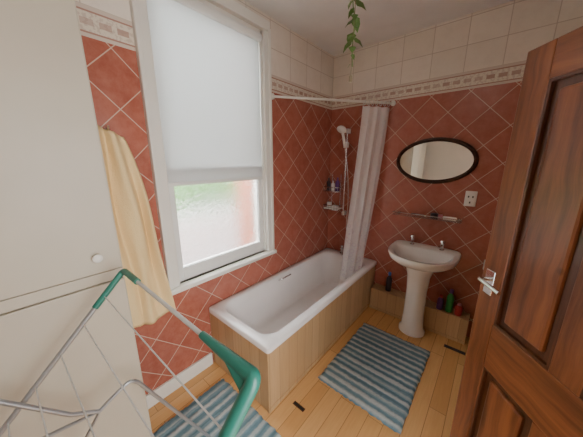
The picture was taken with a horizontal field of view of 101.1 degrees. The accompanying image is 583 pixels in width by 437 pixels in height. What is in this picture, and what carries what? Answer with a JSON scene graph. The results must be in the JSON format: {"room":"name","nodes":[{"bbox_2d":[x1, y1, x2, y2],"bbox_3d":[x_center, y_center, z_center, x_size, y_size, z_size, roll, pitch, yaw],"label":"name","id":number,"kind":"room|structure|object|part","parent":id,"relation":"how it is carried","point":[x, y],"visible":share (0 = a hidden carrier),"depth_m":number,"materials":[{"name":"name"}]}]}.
{"room":"bathroom","nodes":[
{"label":"bathroom","id":0,"kind":"room"},
{"bbox_2d":[75,0,333,394],"bbox_3d":[-0.699,-0.158,1.779,0.150,2.790,3.750,11,18,39],"label":"wall","id":1,"kind":"structure","parent":0,"point":[301,129],"depth_m":2.02,"materials":[{"name":"tile"}]},
{"bbox_2d":[97,125,175,327],"bbox_3d":[-0.896,0.084,1.393,0.107,1.178,0.298,11,18,39],"label":"hanging towel","id":2,"kind":"object","parent":1,"relation":"hanging from","point":[140,254],"visible":0.82,"depth_m":1.37,"materials":[{"name":"fabric"}]},
{"bbox_2d":[131,0,173,289],"bbox_3d":[-0.812,-0.427,1.404,0.014,1.870,0.025,11,18,39],"label":"bead","id":3,"kind":"object","parent":1,"relation":"attached to","point":[133,2],"visible":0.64,"depth_m":1.38,"materials":[{"name":"white paint"}]},
{"bbox_2d":[129,0,179,287],"bbox_3d":[-0.810,-0.425,1.437,0.028,1.850,0.075,11,18,39],"label":"window frame","id":4,"kind":"structure","parent":1,"relation":"attached to","point":[141,4],"depth_m":1.41,"materials":[{"name":"white paint"}]},
{"bbox_2d":[146,352,212,408],"bbox_3d":[-0.845,1.216,1.800,0.018,0.110,0.560,11,18,39],"label":"baseboard","id":5,"kind":"structure","parent":1,"relation":"attached to","point":[172,384],"depth_m":1.80,"materials":[{"name":"white paint"}]},
{"bbox_2d":[146,0,269,281],"bbox_3d":[-0.564,-0.553,1.819,0.184,1.920,1.005,11,18,39],"label":"window","id":6,"kind":"structure","parent":1,"relation":"in","point":[231,6],"depth_m":1.89,"materials":[{"name":"white paint"}]},
{"bbox_3d":[-0.807,0.058,1.652,0.040,0.810,0.045,11,18,39],"label":"lower sash stile","id":7,"kind":"part","parent":6,"relation":"part of","materials":[{"name":"white wood"}]},
{"bbox_2d":[146,0,262,186],"bbox_3d":[-0.518,-0.828,1.716,0.056,1.133,0.830,11,18,39],"label":"roller blind","id":8,"kind":"object","parent":6,"relation":"attached to","point":[206,61],"visible":0.91,"depth_m":1.65,"materials":[{"name":"fabric"}]},
{"bbox_3d":[-0.251,-1.008,1.978,0.004,0.850,0.004,11,18,39],"label":"pull chain","id":9,"kind":"part","parent":8,"relation":"part of","materials":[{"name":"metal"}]},
{"bbox_3d":[-0.553,-0.041,1.936,0.006,0.670,0.740,11,18,39],"label":"lower sash pane","id":10,"kind":"part","parent":6,"relation":"part of","materials":[{"name":"glass"}]},
{"bbox_3d":[-0.553,0.333,2.026,0.040,0.100,0.740,11,18,39],"label":"lower sash bottom rail","id":11,"kind":"part","parent":6,"relation":"part of","materials":[{"name":"white wood"}]},
{"bbox_3d":[-0.299,-0.083,2.234,0.040,0.810,0.045,11,18,39],"label":"lower sash stile","id":12,"kind":"part","parent":6,"relation":"part of","materials":[{"name":"white wood"}]},
{"bbox_2d":[171,249,276,294],"bbox_3d":[-0.535,0.403,2.025,0.160,0.035,1.035,11,18,39],"label":"sill","id":13,"kind":"structure","parent":1,"relation":"attached to","point":[211,274],"depth_m":1.91,"materials":[{"name":"white paint"}]},
{"bbox_2d":[198,0,260,33],"bbox_3d":[-0.576,-1.407,1.626,0.150,0.030,0.890,11,18,39],"label":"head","id":14,"kind":"object","parent":1,"relation":"attached to","point":[205,2],"visible":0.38,"depth_m":1.68},
{"bbox_2d":[261,29,271,250],"bbox_3d":[-0.207,-0.592,2.128,0.028,1.850,0.070,11,18,39],"label":"window frame","id":15,"kind":"structure","parent":1,"relation":"attached to","point":[265,73],"depth_m":2.08,"materials":[{"name":"white paint"}]},
{"bbox_2d":[268,28,274,249],"bbox_3d":[-0.178,-0.603,2.131,0.014,1.870,0.025,11,18,39],"label":"bead","id":16,"kind":"object","parent":1,"relation":"attached to","point":[269,29],"visible":1,"depth_m":2.09,"materials":[{"name":"white paint"}]},
{"bbox_2d":[148,303,469,436],"bbox_3d":[0.595,1.528,0.957,3.670,0.100,3.900,11,18,39],"label":"floor","id":17,"kind":"structure","parent":0,"point":[327,413],"depth_m":1.72,"materials":[{"name":"laminate"}]},
{"bbox_2d":[0,0,151,436],"bbox_3d":[-1.203,0.080,0.799,0.380,2.788,0.960,11,18,39],"label":"tall cabinet","id":18,"kind":"object","parent":17,"relation":"on","point":[60,251],"visible":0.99,"depth_m":0.91,"materials":[{"name":"beige paint"}]},
{"bbox_3d":[-0.950,-0.489,0.734,0.020,1.555,0.515,11,18,39],"label":"door","id":19,"kind":"part","parent":18,"relation":"part of","materials":[{"name":"beige paint"}]},
{"bbox_3d":[-1.094,0.332,0.764,0.012,0.045,0.958,11,18,39],"label":"rail","id":20,"kind":"part","parent":18,"relation":"part of","materials":[{"name":"beige paint"}]},
{"bbox_3d":[-0.950,0.831,1.053,0.020,1.050,0.515,11,18,39],"label":"door","id":21,"kind":"part","parent":18,"relation":"part of","materials":[{"name":"beige paint"}]},
{"bbox_3d":[-0.818,0.167,1.011,0.032,0.036,0.036,11,18,39],"label":"knob","id":22,"kind":"part","parent":18,"relation":"part of","materials":[{"name":"white paint"}]},
{"bbox_2d":[0,268,260,436],"bbox_3d":[-0.509,0.892,0.755,0.830,1.222,0.916,11,18,39],"label":"drying rack","id":23,"kind":"object","parent":17,"relation":"on","point":[246,376],"visible":1,"depth_m":0.77,"materials":[{"name":"metal"}]},
{"bbox_3d":[-0.872,0.664,0.853,0.016,0.320,0.271,11,18,39],"label":"leg","id":24,"kind":"part","parent":23,"relation":"part of","materials":[{"name":"silver metal"}]},
{"bbox_2d":[153,379,280,436],"bbox_3d":[-0.469,1.338,1.481,0.642,0.015,0.541,11,18,39],"label":"bath mat","id":25,"kind":"object","parent":17,"relation":"on","point":[220,398],"visible":0.75,"depth_m":1.57,"materials":[{"name":"blue fabric"}]},
{"bbox_2d":[209,248,376,413],"bbox_3d":[0.165,0.854,2.404,0.681,0.530,1.761,11,18,39],"label":"bathtub","id":26,"kind":"object","parent":17,"relation":"on","point":[282,324],"visible":0.85,"depth_m":2.10,"materials":[{"name":"ceramic"}]},
{"bbox_3d":[-0.399,1.018,1.772,0.662,0.483,0.015,11,18,39],"label":"panel","id":27,"kind":"part","parent":26,"relation":"part of","materials":[{"name":"brown wood"}]},
{"bbox_3d":[0.409,0.910,2.221,0.028,0.483,1.735,11,18,39],"label":"panel","id":28,"kind":"part","parent":26,"relation":"part of","materials":[{"name":"brown wood"}]},
{"bbox_2d":[340,244,343,254],"bbox_3d":[0.655,0.401,2.912,0.212,0.111,0.162,11,18,39],"label":"mixer tap","id":29,"kind":"object","parent":26,"relation":"on","point":[341,245],"visible":0.41,"depth_m":2.98,"materials":[{"name":"silver metal"}]},
{"bbox_2d":[293,401,304,411],"bbox_3d":[0.052,1.303,1.666,0.092,0.004,0.028,11,18,39],"label":"floor vent","id":30,"kind":"object","parent":17,"relation":"in","point":[295,403],"visible":1,"depth_m":1.66,"materials":[{"name":"black plastic"}]},
{"bbox_2d":[318,323,429,433],"bbox_3d":[0.720,1.211,2.006,0.626,0.015,0.882,11,18,39],"label":"bath mat","id":31,"kind":"object","parent":17,"relation":"on","point":[380,372],"visible":1,"depth_m":1.91,"materials":[{"name":"blue fabric"}]},
{"bbox_2d":[369,283,469,344],"bbox_3d":[1.298,0.967,2.533,0.910,0.250,0.148,11,18,39],"label":"pipe boxing","id":32,"kind":"object","parent":17,"relation":"on","point":[453,327],"visible":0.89,"depth_m":2.39,"materials":[{"name":"brown wood"}]},
{"bbox_2d":[385,272,391,291],"bbox_3d":[1.079,0.696,2.654,0.060,0.220,0.060,11,18,39],"label":"bottle","id":33,"kind":"object","parent":32,"relation":"on","point":[389,278],"visible":1,"depth_m":2.63,"materials":[{"name":"black plastic"}]},
{"bbox_2d":[436,294,443,309],"bbox_3d":[1.447,0.809,2.333,0.054,0.150,0.054,11,18,39],"label":"shampoo bottle","id":34,"kind":"object","parent":32,"relation":"on","point":[440,300],"visible":1,"depth_m":2.32,"materials":[{"name":"purple plastic"}]},
{"bbox_2d":[445,289,453,312],"bbox_3d":[1.510,0.780,2.284,0.060,0.230,0.060,11,18,39],"label":"bottle","id":35,"kind":"object","parent":32,"relation":"on","point":[450,298],"visible":1,"depth_m":2.27,"materials":[{"name":"green plastic"}]},
{"bbox_2d":[454,303,462,316],"bbox_3d":[1.561,0.847,2.242,0.060,0.120,0.060,11,18,39],"label":"shampoo bottle","id":36,"kind":"object","parent":32,"relation":"on","point":[458,308],"visible":1,"depth_m":2.22,"materials":[{"name":"red plastic"}]},
{"bbox_2d":[388,234,460,337],"bbox_3d":[1.190,0.672,2.290,0.584,0.936,0.543,11,18,39],"label":"basin","id":37,"kind":"object","parent":17,"relation":"on","point":[421,261],"visible":1,"depth_m":2.27,"materials":[{"name":"ceramic"}]},
{"bbox_2d":[410,234,415,244],"bbox_3d":[1.206,0.216,2.404,0.056,0.102,0.115,11,18,39],"label":"tap","id":38,"kind":"object","parent":37,"relation":"on","point":[412,236],"depth_m":2.41,"materials":[{"name":"silver metal"}]},
{"bbox_2d":[437,239,445,250],"bbox_3d":[1.402,0.255,2.243,0.056,0.102,0.115,11,18,39],"label":"tap","id":39,"kind":"object","parent":37,"relation":"on","point":[441,247],"depth_m":2.25,"materials":[{"name":"silver metal"}]},
{"bbox_2d":[444,344,465,354],"bbox_3d":[1.471,1.182,2.166,0.162,0.004,0.040,11,18,39],"label":"floor vent","id":40,"kind":"object","parent":17,"relation":"in","point":[445,345],"visible":1,"depth_m":2.16,"materials":[{"name":"black plastic"}]},
{"bbox_2d":[450,38,557,436],"bbox_3d":[0.868,0.399,1.051,0.042,2.030,0.105,1,14,2],"label":"stile","id":41,"kind":"object","parent":17,"relation":"on","point":[535,81],"visible":0.8,"depth_m":0.95,"materials":[{"name":"brown wood"}]},
{"bbox_2d":[483,268,495,295],"bbox_3d":[0.844,0.271,1.026,0.006,0.110,0.045,1,14,2],"label":"latch plate","id":42,"kind":"object","parent":41,"relation":"attached to","point":[489,273],"visible":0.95,"depth_m":1.02,"materials":[{"name":"silver metal"}]},
{"bbox_2d":[477,277,500,295],"bbox_3d":[0.801,0.274,0.975,0.020,0.027,0.104,0,14,1],"label":"lever","id":43,"kind":"object","parent":42,"relation":"attached to","point":[497,292],"visible":1,"depth_m":0.96,"materials":[{"name":"silver metal"}]},
{"bbox_3d":[0.855,1.361,0.946,0.042,0.210,0.550,1,14,2],"label":"rail","id":44,"kind":"object","parent":17,"relation":"on","visible":0},
{"bbox_2d":[473,373,529,436],"bbox_3d":[0.862,0.949,1.011,0.010,0.560,0.230,1,14,2],"label":"panel","id":45,"kind":"object","parent":44,"relation":"attached to","point":[489,378],"visible":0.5,"depth_m":1.05,"materials":[{"name":"brown wood"}]},
{"bbox_2d":[468,367,532,436],"bbox_3d":[0.862,0.949,1.011,0.034,0.560,0.230,1,14,2],"label":"trim","id":46,"kind":"structure","parent":45,"relation":"attached to","point":[485,371],"depth_m":1.07,"materials":[{"name":"brown wood"}]},
{"bbox_2d":[477,381,524,436],"bbox_3d":[0.862,0.949,1.011,0.032,0.490,0.160,1,14,2],"label":"panel field","id":47,"kind":"object","parent":45,"relation":"attached to","point":[499,418],"depth_m":0.98,"materials":[{"name":"brown wood"}]},
{"bbox_2d":[528,422,546,436],"bbox_3d":[0.855,0.986,0.856,0.042,0.560,0.090,1,14,2],"label":"muntin","id":48,"kind":"object","parent":44,"relation":"on","point":[534,431],"visible":0.48,"depth_m":0.82,"materials":[{"name":"brown wood"}]},
{"bbox_2d":[244,0,512,55],"bbox_3d":[0.118,-1.376,0.670,2.420,0.100,3.900,11,18,39],"label":"ceiling","id":49,"kind":"structure","parent":0,"point":[323,23],"depth_m":1.94,"materials":[{"name":"paint"}]},
{"bbox_2d":[343,0,365,81],"bbox_3d":[0.359,-1.150,1.372,0.112,0.671,0.097,11,18,39],"label":"vine","id":50,"kind":"object","parent":49,"relation":"hanging from","point":[355,21],"visible":1,"depth_m":1.39,"materials":[{"name":"green plant"}]},
{"bbox_3d":[0.357,-1.189,1.361,0.027,0.591,0.013,11,18,39],"label":"stem","id":51,"kind":"part","parent":50,"relation":"part of","materials":[{"name":"green plant"}]},
{"bbox_3d":[0.357,-1.153,1.365,0.010,0.660,0.005,11,18,39],"label":"cord","id":52,"kind":"part","parent":50,"relation":"part of","materials":[{"name":"green plant"}]},
{"bbox_2d":[327,0,582,337],"bbox_3d":[1.331,-0.308,2.400,2.120,2.790,0.150,11,18,39],"label":"wall","id":53,"kind":"structure","parent":0,"point":[460,78],"depth_m":2.19,"materials":[{"name":"tile"}]},
{"bbox_2d":[323,174,342,210],"bbox_3d":[0.508,-0.322,2.913,0.195,0.425,0.139,11,18,39],"label":"shower caddy","id":54,"kind":"object","parent":53,"relation":"attached to","point":[331,187],"visible":0.99,"depth_m":2.90,"materials":[{"name":"silver metal"}]},
{"bbox_2d":[327,178,330,190],"bbox_3d":[0.454,-0.418,2.923,0.048,0.150,0.048,11,18,39],"label":"bottle","id":55,"kind":"object","parent":54,"relation":"on","point":[328,182],"depth_m":2.91,"materials":[{"name":"black plastic"}]},
{"bbox_2d":[323,204,341,210],"bbox_3d":[0.507,-0.144,2.954,0.195,0.060,0.134,11,18,39],"label":"basket","id":56,"kind":"object","parent":54,"relation":"on","point":[329,206],"depth_m":2.91,"materials":[{"name":"silver metal"}]},
{"bbox_2d":[324,207,341,209],"bbox_3d":[0.508,-0.130,2.959,0.179,0.015,0.124,11,18,39],"label":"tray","id":57,"kind":"object","parent":54,"relation":"on","point":[327,208],"depth_m":2.91,"materials":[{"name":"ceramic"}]},
{"bbox_2d":[331,181,334,190],"bbox_3d":[0.499,-0.394,2.889,0.048,0.120,0.048,11,18,39],"label":"bottle","id":58,"kind":"object","parent":54,"relation":"on","point":[332,184],"depth_m":2.87,"materials":[{"name":"plastic"}]},
{"bbox_2d":[324,186,342,192],"bbox_3d":[0.507,-0.357,2.902,0.195,0.060,0.134,11,18,39],"label":"basket","id":59,"kind":"object","parent":54,"relation":"on","point":[328,188],"depth_m":2.87,"materials":[{"name":"silver metal"}]},
{"bbox_2d":[335,178,339,190],"bbox_3d":[0.545,-0.405,2.846,0.048,0.160,0.048,11,18,39],"label":"bottle","id":60,"kind":"object","parent":54,"relation":"on","point":[337,183],"depth_m":2.83,"materials":[{"name":"purple plastic"}]},
{"bbox_2d":[272,93,395,105],"bbox_3d":[0.420,-1.098,2.219,0.734,0.060,1.026,11,18,39],"label":"rail","id":61,"kind":"object","parent":53,"relation":"attached to","point":[392,103],"depth_m":2.21,"materials":[{"name":"white metal"}]},
{"bbox_2d":[339,100,389,280],"bbox_3d":[0.747,-0.233,2.524,0.483,1.865,0.057,-4,14,-17],"label":"shower curtain","id":62,"kind":"object","parent":61,"relation":"hanging from","point":[374,120],"visible":0.97,"depth_m":2.50,"materials":[{"name":"fabric"}]},
{"bbox_2d":[392,209,462,223],"bbox_3d":[1.293,-0.029,2.310,0.587,0.066,0.132,11,18,39],"label":"glass shelf","id":63,"kind":"object","parent":53,"relation":"attached to","point":[433,216],"visible":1,"depth_m":2.24,"materials":[{"name":"clear glass"}]},
{"bbox_2d":[430,213,437,218],"bbox_3d":[1.344,-0.028,2.260,0.064,0.045,0.064,11,18,39],"label":"jar","id":64,"kind":"object","parent":63,"relation":"on","point":[435,215],"depth_m":2.24,"materials":[{"name":"black"}]},
{"bbox_2d":[396,137,478,183],"bbox_3d":[1.321,-0.534,2.229,0.670,0.420,0.032,11,18,39],"label":"oval mirror","id":65,"kind":"object","parent":53,"relation":"attached to","point":[436,160],"visible":1,"depth_m":2.21,"materials":[{"name":"brown wood"}]},
{"bbox_2d":[464,191,477,206],"bbox_3d":[1.573,-0.173,2.109,0.085,0.135,0.017,11,18,39],"label":"socket","id":66,"kind":"object","parent":53,"relation":"attached to","point":[470,199],"visible":1,"depth_m":2.10,"materials":[{"name":"plastic"}]},
{"bbox_3d":[0.640,-0.068,2.919,0.035,0.050,0.060,11,18,39],"label":"bracket","id":67,"kind":"object","parent":53,"relation":"attached to","visible":0},
{"bbox_2d":[341,132,347,214],"bbox_3d":[0.585,-0.511,2.750,0.032,0.980,0.143,11,18,39],"label":"riser rail","id":68,"kind":"object","parent":67,"relation":"attached to","point":[346,133],"depth_m":2.77,"materials":[{"name":"silver metal"}]},
{"bbox_2d":[337,125,346,132],"bbox_3d":[0.539,-0.956,2.579,0.109,0.077,0.088,9,16,33],"label":"shower head","id":69,"kind":"object","parent":68,"relation":"attached to","point":[340,128],"visible":0.99,"depth_m":2.56},
{"bbox_3d":[0.574,-0.879,2.647,0.032,0.192,0.108,11,18,39],"label":"head handle","id":70,"kind":"part","parent":68,"relation":"part of","materials":[{"name":"white plastic"}]},
{"bbox_2d":[345,148,348,227],"bbox_3d":[0.648,-0.224,2.818,0.108,1.152,0.028,5,15,21],"label":"hose","id":71,"kind":"object","parent":68,"relation":"hanging from","point":[345,148],"visible":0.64,"depth_m":2.77,"materials":[{"name":"silver metal"}]},
{"bbox_3d":[0.573,0.576,0.024,0.020,2.190,0.950,11,18,39],"label":"trim","id":72,"kind":"structure","parent":0,"visible":0},
{"bbox_3d":[0.843,0.553,0.414,0.042,2.030,0.105,1,14,2],"label":"stile","id":73,"kind":"object","parent":72,"relation":"attached to","visible":0},
{"bbox_2d":[484,325,582,436],"bbox_3d":[0.855,0.612,0.765,0.042,0.210,0.550,1,14,2],"label":"rail","id":74,"kind":"object","parent":73,"relation":"attached to","point":[554,408],"visible":0.8,"depth_m":0.83,"materials":[{"name":"brown wood"}]},
{"bbox_2d":[499,73,582,362],"bbox_3d":[0.862,0.021,0.787,0.010,0.930,0.230,1,14,2],"label":"panel","id":75,"kind":"object","parent":74,"relation":"attached to","point":[578,78],"visible":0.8,"depth_m":0.81,"materials":[{"name":"brown wood"}]},
{"bbox_2d":[494,68,582,369],"bbox_3d":[0.862,0.021,0.787,0.034,0.930,0.230,1,14,2],"label":"trim","id":76,"kind":"structure","parent":75,"relation":"attached to","point":[550,89],"depth_m":0.84,"materials":[{"name":"brown wood"}]},
{"bbox_2d":[504,82,582,352],"bbox_3d":[0.862,0.021,0.787,0.032,0.860,0.160,1,14,2],"label":"panel field","id":77,"kind":"object","parent":75,"relation":"attached to","point":[555,221],"depth_m":0.78,"materials":[{"name":"brown wood"}]},
{"bbox_2d":[548,258,582,396],"bbox_3d":[0.855,0.058,0.631,0.042,0.930,0.090,1,14,2],"label":"muntin","id":78,"kind":"object","parent":74,"relation":"attached to","point":[566,365],"visible":1,"depth_m":0.71,"materials":[{"name":"brown wood"}]},
{"bbox_2d":[549,26,582,78],"bbox_3d":[0.855,-0.452,0.508,0.042,0.120,0.550,1,14,2],"label":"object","id":79,"kind":"structure","parent":73,"relation":"attached to","point":[568,57],"depth_m":0.73,"materials":[{"name":"brown wood"}]}
]}

